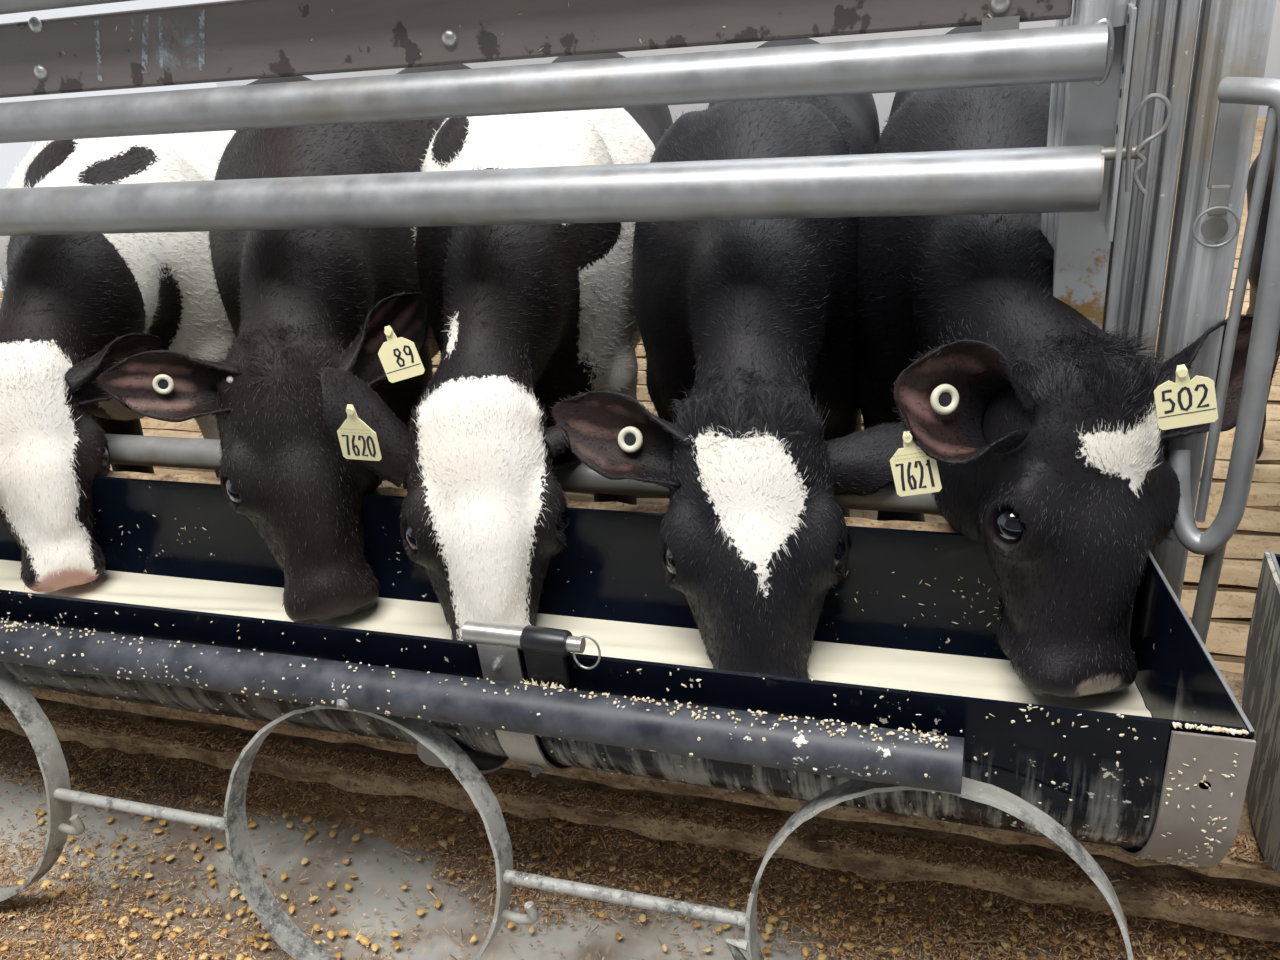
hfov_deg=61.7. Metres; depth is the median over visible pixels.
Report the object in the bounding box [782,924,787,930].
corn kernel
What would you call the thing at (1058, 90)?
corrugated panel
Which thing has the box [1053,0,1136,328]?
steel post
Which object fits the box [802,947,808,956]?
corn kernel
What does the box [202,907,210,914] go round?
corn kernel
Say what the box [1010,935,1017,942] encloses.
corn kernel
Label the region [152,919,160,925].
corn kernel
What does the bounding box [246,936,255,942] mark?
corn kernel
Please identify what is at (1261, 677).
wooden post
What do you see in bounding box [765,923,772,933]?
corn kernel
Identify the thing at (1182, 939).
corn kernel
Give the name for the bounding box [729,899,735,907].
corn kernel
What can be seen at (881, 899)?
corn kernel
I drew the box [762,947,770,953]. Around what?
corn kernel
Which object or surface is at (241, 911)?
corn kernel
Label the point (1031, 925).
corn kernel
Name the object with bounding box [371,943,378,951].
corn kernel
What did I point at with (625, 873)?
corn kernel
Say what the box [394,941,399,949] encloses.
corn kernel
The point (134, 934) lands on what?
corn kernel
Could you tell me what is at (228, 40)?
metal beam
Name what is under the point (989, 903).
corn kernel
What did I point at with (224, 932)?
corn kernel
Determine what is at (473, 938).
corn kernel
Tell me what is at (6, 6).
pipe
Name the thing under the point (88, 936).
corn kernel
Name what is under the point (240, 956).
corn kernel
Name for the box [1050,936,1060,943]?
corn kernel
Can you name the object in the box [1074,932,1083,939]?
corn kernel
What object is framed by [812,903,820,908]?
corn kernel
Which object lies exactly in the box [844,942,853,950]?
corn kernel
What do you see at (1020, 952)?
corn kernel
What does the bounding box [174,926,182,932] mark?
corn kernel
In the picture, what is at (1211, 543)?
loop
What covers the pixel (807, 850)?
wooden board
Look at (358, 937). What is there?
corn kernel
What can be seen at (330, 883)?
corn kernel
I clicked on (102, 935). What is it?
corn kernel
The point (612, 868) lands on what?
corn kernel
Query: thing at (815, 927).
corn kernel
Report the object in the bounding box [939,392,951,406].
ear tag
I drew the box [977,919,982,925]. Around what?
corn kernel
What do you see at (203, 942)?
corn kernel
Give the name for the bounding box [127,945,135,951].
corn kernel
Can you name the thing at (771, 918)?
corn kernel
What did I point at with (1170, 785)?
trough
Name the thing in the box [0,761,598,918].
corn kernels
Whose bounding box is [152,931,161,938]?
corn kernel
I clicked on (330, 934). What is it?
corn kernel
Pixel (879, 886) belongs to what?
corn kernel
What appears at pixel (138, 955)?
corn kernel
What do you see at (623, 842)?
corn kernel
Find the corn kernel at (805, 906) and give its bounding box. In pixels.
[802,902,808,909]
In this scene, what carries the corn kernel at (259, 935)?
on the floor
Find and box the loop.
[1167,77,1279,644]
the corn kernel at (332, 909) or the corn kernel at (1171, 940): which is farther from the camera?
the corn kernel at (332, 909)
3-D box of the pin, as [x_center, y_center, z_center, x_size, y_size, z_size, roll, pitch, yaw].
[0.434,-0.294,0.940,0.053,0.086,0.014,3,29,18]
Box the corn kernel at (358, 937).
[355,934,362,940]
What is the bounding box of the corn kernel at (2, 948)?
[0,946,8,950]
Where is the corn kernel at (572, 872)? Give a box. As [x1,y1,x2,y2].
[567,870,575,876]
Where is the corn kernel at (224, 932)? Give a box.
[219,929,227,937]
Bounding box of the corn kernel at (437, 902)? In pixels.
[435,900,440,907]
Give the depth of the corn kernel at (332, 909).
1.26 m
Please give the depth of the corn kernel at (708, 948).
1.16 m
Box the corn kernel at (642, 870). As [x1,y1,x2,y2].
[639,867,646,872]
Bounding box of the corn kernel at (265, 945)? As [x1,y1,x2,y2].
[260,942,268,950]
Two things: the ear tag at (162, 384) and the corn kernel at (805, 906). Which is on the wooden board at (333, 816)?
the corn kernel at (805, 906)
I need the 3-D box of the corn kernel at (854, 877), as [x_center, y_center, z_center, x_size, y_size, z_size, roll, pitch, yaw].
[0.238,0.441,1.190,0.008,0.005,0.010,-23,32,-28]
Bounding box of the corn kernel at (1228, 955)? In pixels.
[1225,953,1231,959]
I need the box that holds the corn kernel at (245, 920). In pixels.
[242,918,248,923]
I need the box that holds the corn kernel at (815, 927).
[813,924,818,931]
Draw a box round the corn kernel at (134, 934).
[129,931,138,937]
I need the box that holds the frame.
[0,619,1133,959]
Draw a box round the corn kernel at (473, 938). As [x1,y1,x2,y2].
[470,935,476,942]
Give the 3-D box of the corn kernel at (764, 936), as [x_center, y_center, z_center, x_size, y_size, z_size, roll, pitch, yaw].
[0.137,0.499,1.171,0.010,0.005,0.008,13,33,33]
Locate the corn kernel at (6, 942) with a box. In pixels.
[2,939,9,944]
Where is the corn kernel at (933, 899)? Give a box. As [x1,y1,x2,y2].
[928,894,935,901]
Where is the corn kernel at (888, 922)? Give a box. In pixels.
[885,914,893,925]
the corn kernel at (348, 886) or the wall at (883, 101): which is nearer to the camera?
the corn kernel at (348, 886)
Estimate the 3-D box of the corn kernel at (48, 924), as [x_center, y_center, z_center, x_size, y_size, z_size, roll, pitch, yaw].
[-0.708,0.533,1.284,0.010,0.006,0.012,20,38,41]
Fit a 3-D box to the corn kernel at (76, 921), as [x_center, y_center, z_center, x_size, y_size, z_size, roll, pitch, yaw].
[-0.673,0.530,1.284,0.011,0.006,0.008,-13,28,-11]
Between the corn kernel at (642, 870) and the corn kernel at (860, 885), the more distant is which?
the corn kernel at (642, 870)
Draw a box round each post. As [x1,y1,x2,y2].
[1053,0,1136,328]
[1102,0,1160,335]
[1123,0,1200,358]
[1149,0,1275,601]
[1242,551,1279,870]
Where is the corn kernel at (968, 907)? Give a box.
[965,904,973,910]
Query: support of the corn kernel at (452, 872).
on the floor
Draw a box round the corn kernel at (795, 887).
[791,886,798,892]
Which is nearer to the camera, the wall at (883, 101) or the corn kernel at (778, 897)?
the corn kernel at (778, 897)
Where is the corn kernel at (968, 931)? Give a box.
[965,928,974,936]
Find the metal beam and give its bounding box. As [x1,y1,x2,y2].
[0,0,1071,97]
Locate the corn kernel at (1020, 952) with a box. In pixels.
[1017,951,1025,959]
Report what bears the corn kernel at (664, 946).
on the floor
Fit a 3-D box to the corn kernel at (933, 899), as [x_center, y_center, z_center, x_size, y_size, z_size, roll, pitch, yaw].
[0.318,0.455,1.168,0.008,0.006,0.011,-7,27,-1]
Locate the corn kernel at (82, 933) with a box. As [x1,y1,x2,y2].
[78,931,86,939]
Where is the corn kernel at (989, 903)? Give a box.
[982,899,991,906]
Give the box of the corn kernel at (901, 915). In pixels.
[897,912,907,918]
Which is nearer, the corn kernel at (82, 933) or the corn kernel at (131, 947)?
the corn kernel at (131, 947)
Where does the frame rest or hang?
on the floor
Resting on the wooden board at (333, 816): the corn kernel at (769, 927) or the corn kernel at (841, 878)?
the corn kernel at (841, 878)
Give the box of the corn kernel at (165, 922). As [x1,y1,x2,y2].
[160,920,167,925]
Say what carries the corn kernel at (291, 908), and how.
on the floor
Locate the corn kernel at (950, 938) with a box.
[948,937,955,944]
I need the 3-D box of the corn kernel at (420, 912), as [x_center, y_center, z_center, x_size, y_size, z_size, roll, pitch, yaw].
[-0.255,0.503,1.249,0.008,0.006,0.011,17,35,37]
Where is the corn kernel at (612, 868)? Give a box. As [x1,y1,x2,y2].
[609,866,615,871]
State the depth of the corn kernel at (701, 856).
1.25 m
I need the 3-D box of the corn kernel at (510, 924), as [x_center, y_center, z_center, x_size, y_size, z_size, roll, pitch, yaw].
[-0.147,0.506,1.218,0.007,0.005,0.010,5,30,21]
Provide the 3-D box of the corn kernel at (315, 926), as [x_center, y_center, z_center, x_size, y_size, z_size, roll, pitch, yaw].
[-0.374,0.520,1.243,0.007,0.005,0.011,-20,30,-23]
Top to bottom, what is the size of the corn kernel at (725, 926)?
0.005 m
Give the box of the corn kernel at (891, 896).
[887,893,894,901]
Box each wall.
[0,117,1279,673]
[216,0,1279,134]
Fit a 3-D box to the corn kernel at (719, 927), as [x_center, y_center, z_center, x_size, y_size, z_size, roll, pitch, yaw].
[0.087,0.497,1.187,0.007,0.005,0.009,15,34,35]
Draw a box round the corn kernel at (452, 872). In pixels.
[448,869,454,876]
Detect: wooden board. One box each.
[0,698,1279,941]
[0,728,1279,959]
[26,687,1279,886]
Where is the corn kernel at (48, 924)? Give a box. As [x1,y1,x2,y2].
[44,921,54,929]
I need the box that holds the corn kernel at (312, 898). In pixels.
[309,896,317,901]
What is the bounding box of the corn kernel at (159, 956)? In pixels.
[157,954,163,959]
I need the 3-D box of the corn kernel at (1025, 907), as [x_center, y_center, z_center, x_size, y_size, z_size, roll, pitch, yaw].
[0.412,0.459,1.147,0.011,0.006,0.009,11,32,31]
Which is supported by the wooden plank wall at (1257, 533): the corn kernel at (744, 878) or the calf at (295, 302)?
the calf at (295, 302)
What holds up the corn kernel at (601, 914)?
on the floor
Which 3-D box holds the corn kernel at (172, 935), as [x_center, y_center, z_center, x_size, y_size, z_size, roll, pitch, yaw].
[-0.546,0.533,1.254,0.011,0.005,0.008,17,36,38]
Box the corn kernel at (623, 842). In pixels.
[621,840,628,846]
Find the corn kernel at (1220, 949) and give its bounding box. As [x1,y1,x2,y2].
[1213,945,1226,953]
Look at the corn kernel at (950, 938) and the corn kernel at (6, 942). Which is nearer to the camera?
the corn kernel at (950, 938)
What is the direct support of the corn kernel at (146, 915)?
on the floor
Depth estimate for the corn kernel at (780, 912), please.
1.19 m
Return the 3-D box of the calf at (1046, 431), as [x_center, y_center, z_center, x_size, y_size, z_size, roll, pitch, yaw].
[0.534,-0.183,1.643,0.410,0.884,1.472,-1,28,11]
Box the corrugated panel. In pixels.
[1041,0,1073,248]
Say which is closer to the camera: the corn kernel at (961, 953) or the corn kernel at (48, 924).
the corn kernel at (961, 953)
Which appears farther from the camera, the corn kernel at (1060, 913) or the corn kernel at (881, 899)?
the corn kernel at (881, 899)
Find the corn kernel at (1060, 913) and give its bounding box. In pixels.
[1054,908,1062,916]
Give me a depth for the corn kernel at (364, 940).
1.22 m
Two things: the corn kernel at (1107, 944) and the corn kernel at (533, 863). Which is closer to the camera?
the corn kernel at (1107, 944)
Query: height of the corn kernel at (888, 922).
0.006 m
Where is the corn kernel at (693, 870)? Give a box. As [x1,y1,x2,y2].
[691,868,699,872]
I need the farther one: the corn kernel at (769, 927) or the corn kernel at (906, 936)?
the corn kernel at (769, 927)
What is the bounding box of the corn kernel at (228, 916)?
[225,913,230,919]
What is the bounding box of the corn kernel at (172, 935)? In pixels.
[169,932,177,938]
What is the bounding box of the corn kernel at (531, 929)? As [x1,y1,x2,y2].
[528,926,533,933]
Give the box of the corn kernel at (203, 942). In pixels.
[199,940,208,945]
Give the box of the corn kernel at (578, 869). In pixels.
[575,866,582,871]
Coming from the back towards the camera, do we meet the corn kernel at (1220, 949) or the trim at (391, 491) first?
the trim at (391, 491)
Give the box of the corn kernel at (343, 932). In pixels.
[339,929,348,935]
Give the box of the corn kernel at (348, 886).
[345,883,351,890]
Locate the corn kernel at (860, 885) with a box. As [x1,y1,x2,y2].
[853,883,862,888]
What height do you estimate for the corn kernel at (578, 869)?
0.005 m
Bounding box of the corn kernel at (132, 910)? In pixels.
[130,908,138,912]
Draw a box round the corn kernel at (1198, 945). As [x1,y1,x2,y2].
[1194,942,1204,949]
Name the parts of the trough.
cradle plate, hinge plate, plate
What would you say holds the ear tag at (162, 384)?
attached to the calf at (295, 302)
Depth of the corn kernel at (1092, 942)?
1.11 m
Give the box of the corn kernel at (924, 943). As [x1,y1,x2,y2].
[923,942,932,948]
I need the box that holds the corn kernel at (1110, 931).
[1106,927,1115,935]
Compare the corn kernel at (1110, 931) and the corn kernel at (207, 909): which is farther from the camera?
the corn kernel at (207, 909)
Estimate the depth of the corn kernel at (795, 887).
1.20 m
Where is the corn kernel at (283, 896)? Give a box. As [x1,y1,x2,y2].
[280,893,287,899]
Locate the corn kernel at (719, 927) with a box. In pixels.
[715,925,721,931]
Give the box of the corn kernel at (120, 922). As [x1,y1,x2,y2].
[118,916,127,924]
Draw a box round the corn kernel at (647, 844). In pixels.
[646,841,654,846]
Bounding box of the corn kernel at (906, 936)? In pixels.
[905,934,913,942]
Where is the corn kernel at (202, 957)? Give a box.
[199,952,208,959]
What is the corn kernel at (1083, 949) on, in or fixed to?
on the wooden board at (333, 816)
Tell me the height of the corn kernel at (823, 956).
0.006 m
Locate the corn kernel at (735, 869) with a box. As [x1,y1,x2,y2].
[733,866,740,871]
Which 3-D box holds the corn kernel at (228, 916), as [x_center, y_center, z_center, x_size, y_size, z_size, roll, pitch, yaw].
[-0.488,0.518,1.270,0.008,0.005,0.006,20,37,40]
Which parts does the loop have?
leg, rod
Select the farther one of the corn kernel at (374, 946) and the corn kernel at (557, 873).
the corn kernel at (557, 873)
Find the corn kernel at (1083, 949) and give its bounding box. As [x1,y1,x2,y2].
[1082,945,1089,952]
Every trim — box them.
[106,470,957,532]
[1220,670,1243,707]
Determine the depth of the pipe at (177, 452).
1.31 m
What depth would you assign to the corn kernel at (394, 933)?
1.22 m
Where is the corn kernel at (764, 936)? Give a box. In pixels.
[761,933,769,940]
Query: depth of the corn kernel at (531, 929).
1.21 m
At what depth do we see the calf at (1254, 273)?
1.86 m
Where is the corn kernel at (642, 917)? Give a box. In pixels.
[639,914,645,921]
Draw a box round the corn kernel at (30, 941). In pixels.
[25,940,33,946]
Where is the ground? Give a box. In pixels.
[0,698,1279,959]
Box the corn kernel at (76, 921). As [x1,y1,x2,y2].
[73,918,81,924]
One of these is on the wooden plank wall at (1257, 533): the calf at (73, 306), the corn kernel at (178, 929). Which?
the calf at (73, 306)
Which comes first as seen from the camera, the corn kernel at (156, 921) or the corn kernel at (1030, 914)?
the corn kernel at (1030, 914)
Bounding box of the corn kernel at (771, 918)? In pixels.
[768,915,778,922]
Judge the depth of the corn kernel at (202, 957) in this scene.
1.22 m
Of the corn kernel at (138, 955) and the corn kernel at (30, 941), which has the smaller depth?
the corn kernel at (138, 955)
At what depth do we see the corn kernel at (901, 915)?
1.16 m
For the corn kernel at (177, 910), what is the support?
on the floor
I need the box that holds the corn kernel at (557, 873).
[552,871,559,877]
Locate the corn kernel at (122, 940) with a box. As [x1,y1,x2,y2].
[120,937,127,945]
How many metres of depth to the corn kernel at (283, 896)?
1.29 m
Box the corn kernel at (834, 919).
[831,918,839,923]
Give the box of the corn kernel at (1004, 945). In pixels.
[1001,941,1011,948]
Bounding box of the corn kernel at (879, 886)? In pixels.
[877,883,885,889]
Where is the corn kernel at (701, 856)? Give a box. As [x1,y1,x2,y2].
[697,855,703,861]
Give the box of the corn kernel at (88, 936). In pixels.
[86,934,94,940]
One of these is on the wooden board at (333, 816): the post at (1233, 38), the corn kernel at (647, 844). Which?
the corn kernel at (647, 844)
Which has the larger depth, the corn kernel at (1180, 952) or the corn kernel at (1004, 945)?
the corn kernel at (1004, 945)
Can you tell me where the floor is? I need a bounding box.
[0,742,1077,959]
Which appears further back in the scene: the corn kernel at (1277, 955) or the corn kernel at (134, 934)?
the corn kernel at (134, 934)
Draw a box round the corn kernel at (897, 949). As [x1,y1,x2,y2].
[890,947,900,954]
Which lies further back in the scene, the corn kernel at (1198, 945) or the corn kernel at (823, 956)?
the corn kernel at (823, 956)
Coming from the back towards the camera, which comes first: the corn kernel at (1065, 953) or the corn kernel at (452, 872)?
the corn kernel at (452, 872)
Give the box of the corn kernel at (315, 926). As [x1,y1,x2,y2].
[313,924,319,930]
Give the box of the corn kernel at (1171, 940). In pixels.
[1166,936,1173,943]
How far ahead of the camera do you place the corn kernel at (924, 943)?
1.14 m
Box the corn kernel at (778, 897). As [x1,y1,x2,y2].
[775,896,783,902]
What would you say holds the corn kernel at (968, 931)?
on the floor
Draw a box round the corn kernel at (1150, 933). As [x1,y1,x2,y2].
[1145,930,1152,938]
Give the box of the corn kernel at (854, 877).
[850,874,857,880]
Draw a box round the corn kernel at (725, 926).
[723,924,730,928]
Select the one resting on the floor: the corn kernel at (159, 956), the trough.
the corn kernel at (159, 956)
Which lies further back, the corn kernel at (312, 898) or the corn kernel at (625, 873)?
the corn kernel at (312, 898)
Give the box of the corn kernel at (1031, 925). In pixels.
[1030,921,1038,930]
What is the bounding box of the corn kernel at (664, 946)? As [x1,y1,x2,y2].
[662,944,666,951]
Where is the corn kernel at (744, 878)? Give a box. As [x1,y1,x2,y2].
[740,875,748,882]
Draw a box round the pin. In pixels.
[1101,93,1172,194]
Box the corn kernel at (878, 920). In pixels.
[872,916,882,922]
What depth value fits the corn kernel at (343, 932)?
1.23 m
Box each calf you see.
[0,76,310,591]
[95,64,471,623]
[317,52,672,640]
[550,38,941,678]
[853,25,1279,698]
[1246,129,1277,459]
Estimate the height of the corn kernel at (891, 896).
0.006 m
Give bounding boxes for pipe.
[0,0,133,14]
[0,24,1107,142]
[0,145,1103,235]
[105,434,940,513]
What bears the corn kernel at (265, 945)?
on the floor
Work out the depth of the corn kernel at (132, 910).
1.29 m
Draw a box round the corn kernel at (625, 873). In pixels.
[622,868,627,876]
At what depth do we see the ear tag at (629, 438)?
1.18 m
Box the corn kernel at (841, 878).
[839,875,846,881]
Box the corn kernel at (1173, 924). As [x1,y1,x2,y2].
[1167,921,1178,927]
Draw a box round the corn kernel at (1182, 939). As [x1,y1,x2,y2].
[1179,936,1185,943]
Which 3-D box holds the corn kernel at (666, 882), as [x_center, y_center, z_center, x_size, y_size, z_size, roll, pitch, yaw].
[0.032,0.466,1.239,0.009,0.006,0.011,-10,28,-6]
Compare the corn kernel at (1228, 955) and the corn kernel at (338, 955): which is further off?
the corn kernel at (338, 955)
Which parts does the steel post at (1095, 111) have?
adjuster plate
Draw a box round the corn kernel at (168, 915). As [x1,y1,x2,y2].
[165,912,172,918]
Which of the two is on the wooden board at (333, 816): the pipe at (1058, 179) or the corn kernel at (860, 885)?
the corn kernel at (860, 885)
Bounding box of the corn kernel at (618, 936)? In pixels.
[615,933,622,939]
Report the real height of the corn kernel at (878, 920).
0.006 m
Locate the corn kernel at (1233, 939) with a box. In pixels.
[1228,935,1239,943]
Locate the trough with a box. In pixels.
[0,476,1255,866]
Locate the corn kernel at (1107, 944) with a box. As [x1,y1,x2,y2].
[1104,941,1115,949]
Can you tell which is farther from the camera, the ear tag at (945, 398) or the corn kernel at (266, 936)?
the corn kernel at (266, 936)
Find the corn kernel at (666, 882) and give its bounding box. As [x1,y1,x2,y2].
[664,879,671,887]
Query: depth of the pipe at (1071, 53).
1.05 m
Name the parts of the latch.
latch plate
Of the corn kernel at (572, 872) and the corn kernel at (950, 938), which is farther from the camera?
the corn kernel at (572, 872)
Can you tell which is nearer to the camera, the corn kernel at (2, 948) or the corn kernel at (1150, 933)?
the corn kernel at (1150, 933)
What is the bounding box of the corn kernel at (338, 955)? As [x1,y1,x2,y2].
[333,952,341,958]
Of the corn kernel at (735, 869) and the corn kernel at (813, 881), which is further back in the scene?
the corn kernel at (735, 869)
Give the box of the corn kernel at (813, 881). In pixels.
[809,877,814,886]
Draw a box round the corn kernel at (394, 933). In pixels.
[390,930,398,936]
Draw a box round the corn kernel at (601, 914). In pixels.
[598,911,604,917]
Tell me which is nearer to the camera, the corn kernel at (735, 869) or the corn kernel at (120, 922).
the corn kernel at (735, 869)
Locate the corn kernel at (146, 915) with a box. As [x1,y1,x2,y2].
[144,912,152,917]
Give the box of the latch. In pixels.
[1192,102,1245,247]
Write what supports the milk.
in the trough
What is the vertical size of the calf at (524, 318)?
0.894 m
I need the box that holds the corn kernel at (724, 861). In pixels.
[722,859,730,865]
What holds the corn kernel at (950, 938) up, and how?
on the floor
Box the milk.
[0,560,1151,716]
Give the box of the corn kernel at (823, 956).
[817,954,826,959]
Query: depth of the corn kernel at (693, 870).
1.24 m
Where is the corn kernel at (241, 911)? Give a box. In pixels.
[238,909,243,915]
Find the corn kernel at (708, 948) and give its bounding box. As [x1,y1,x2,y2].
[703,946,711,951]
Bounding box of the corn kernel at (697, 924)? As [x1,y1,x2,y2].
[694,921,700,926]
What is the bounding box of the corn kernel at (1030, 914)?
[1027,911,1034,918]
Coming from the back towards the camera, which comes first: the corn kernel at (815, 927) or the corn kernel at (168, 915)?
the corn kernel at (168, 915)
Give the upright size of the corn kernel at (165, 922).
0.005 m
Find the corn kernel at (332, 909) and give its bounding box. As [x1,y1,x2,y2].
[327,906,336,913]
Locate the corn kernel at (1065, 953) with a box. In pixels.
[1062,952,1068,959]
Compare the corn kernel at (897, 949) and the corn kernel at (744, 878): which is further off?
the corn kernel at (744, 878)
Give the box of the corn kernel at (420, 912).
[416,909,424,915]
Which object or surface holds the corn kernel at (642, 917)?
on the floor
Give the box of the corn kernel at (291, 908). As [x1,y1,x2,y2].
[289,906,294,913]
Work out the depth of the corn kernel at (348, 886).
1.29 m
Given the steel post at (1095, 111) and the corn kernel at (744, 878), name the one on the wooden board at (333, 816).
the corn kernel at (744, 878)
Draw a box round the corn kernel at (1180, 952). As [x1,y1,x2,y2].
[1177,950,1185,955]
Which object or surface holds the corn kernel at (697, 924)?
on the floor
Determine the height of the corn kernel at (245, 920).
0.006 m
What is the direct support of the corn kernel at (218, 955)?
on the floor
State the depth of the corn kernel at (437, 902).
1.25 m
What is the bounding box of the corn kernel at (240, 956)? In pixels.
[236,953,243,959]
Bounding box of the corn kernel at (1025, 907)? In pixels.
[1019,904,1028,911]
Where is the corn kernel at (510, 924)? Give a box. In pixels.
[507,922,514,928]
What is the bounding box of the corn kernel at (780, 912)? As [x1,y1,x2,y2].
[778,909,786,915]
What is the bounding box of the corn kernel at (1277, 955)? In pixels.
[1272,951,1279,957]
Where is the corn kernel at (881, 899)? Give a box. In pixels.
[875,897,885,902]
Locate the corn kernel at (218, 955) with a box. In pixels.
[213,953,222,959]
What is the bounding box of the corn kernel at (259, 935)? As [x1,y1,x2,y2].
[256,933,263,937]
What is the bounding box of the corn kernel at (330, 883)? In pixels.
[327,881,333,886]
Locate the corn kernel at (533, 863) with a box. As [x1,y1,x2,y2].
[526,862,535,869]
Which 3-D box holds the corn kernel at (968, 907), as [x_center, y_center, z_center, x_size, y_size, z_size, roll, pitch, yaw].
[0.356,0.463,1.159,0.009,0.005,0.011,19,37,40]
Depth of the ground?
1.24 m
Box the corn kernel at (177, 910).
[175,908,183,913]
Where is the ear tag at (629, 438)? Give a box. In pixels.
[624,433,635,445]
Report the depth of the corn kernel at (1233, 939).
1.08 m
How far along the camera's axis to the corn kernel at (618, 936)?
1.19 m
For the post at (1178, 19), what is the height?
1.620 m
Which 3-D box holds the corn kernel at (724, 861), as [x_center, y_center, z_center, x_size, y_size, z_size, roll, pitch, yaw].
[0.100,0.443,1.240,0.011,0.005,0.008,5,29,20]
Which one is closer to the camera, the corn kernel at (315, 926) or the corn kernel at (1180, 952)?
the corn kernel at (1180, 952)
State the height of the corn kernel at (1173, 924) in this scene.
0.006 m
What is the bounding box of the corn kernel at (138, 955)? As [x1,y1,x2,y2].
[134,953,142,958]
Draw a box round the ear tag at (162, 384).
[158,380,168,388]
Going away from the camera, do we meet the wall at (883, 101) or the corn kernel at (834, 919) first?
the corn kernel at (834, 919)
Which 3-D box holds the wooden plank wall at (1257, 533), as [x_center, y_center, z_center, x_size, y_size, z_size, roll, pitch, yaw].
[0.684,-0.640,3.606,6.980,0.131,4.691,3,29,18]
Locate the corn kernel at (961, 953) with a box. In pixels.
[959,951,969,958]
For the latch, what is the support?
attached to the post at (1233, 38)
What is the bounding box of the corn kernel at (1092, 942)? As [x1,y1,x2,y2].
[1088,940,1096,944]
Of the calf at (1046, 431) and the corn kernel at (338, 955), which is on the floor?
the corn kernel at (338, 955)
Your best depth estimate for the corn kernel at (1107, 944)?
1.10 m
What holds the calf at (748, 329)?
on the wooden plank wall at (1257, 533)
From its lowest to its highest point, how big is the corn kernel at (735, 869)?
0.007 m
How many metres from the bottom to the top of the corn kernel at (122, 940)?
0.006 m
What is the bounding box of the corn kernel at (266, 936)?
[263,933,269,939]
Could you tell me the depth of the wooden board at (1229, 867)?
1.16 m
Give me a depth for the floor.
1.29 m
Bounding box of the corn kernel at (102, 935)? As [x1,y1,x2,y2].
[97,933,105,938]
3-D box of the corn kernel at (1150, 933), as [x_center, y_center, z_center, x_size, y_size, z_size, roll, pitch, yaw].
[0.523,0.468,1.103,0.011,0.006,0.008,-29,35,-36]
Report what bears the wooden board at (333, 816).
on the floor
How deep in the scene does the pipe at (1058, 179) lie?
1.10 m
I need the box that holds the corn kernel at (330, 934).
[327,931,334,938]
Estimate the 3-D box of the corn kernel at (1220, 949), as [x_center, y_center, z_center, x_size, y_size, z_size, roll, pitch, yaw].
[0.587,0.476,1.086,0.012,0.007,0.008,1,28,13]
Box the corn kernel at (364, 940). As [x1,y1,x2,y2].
[360,936,368,944]

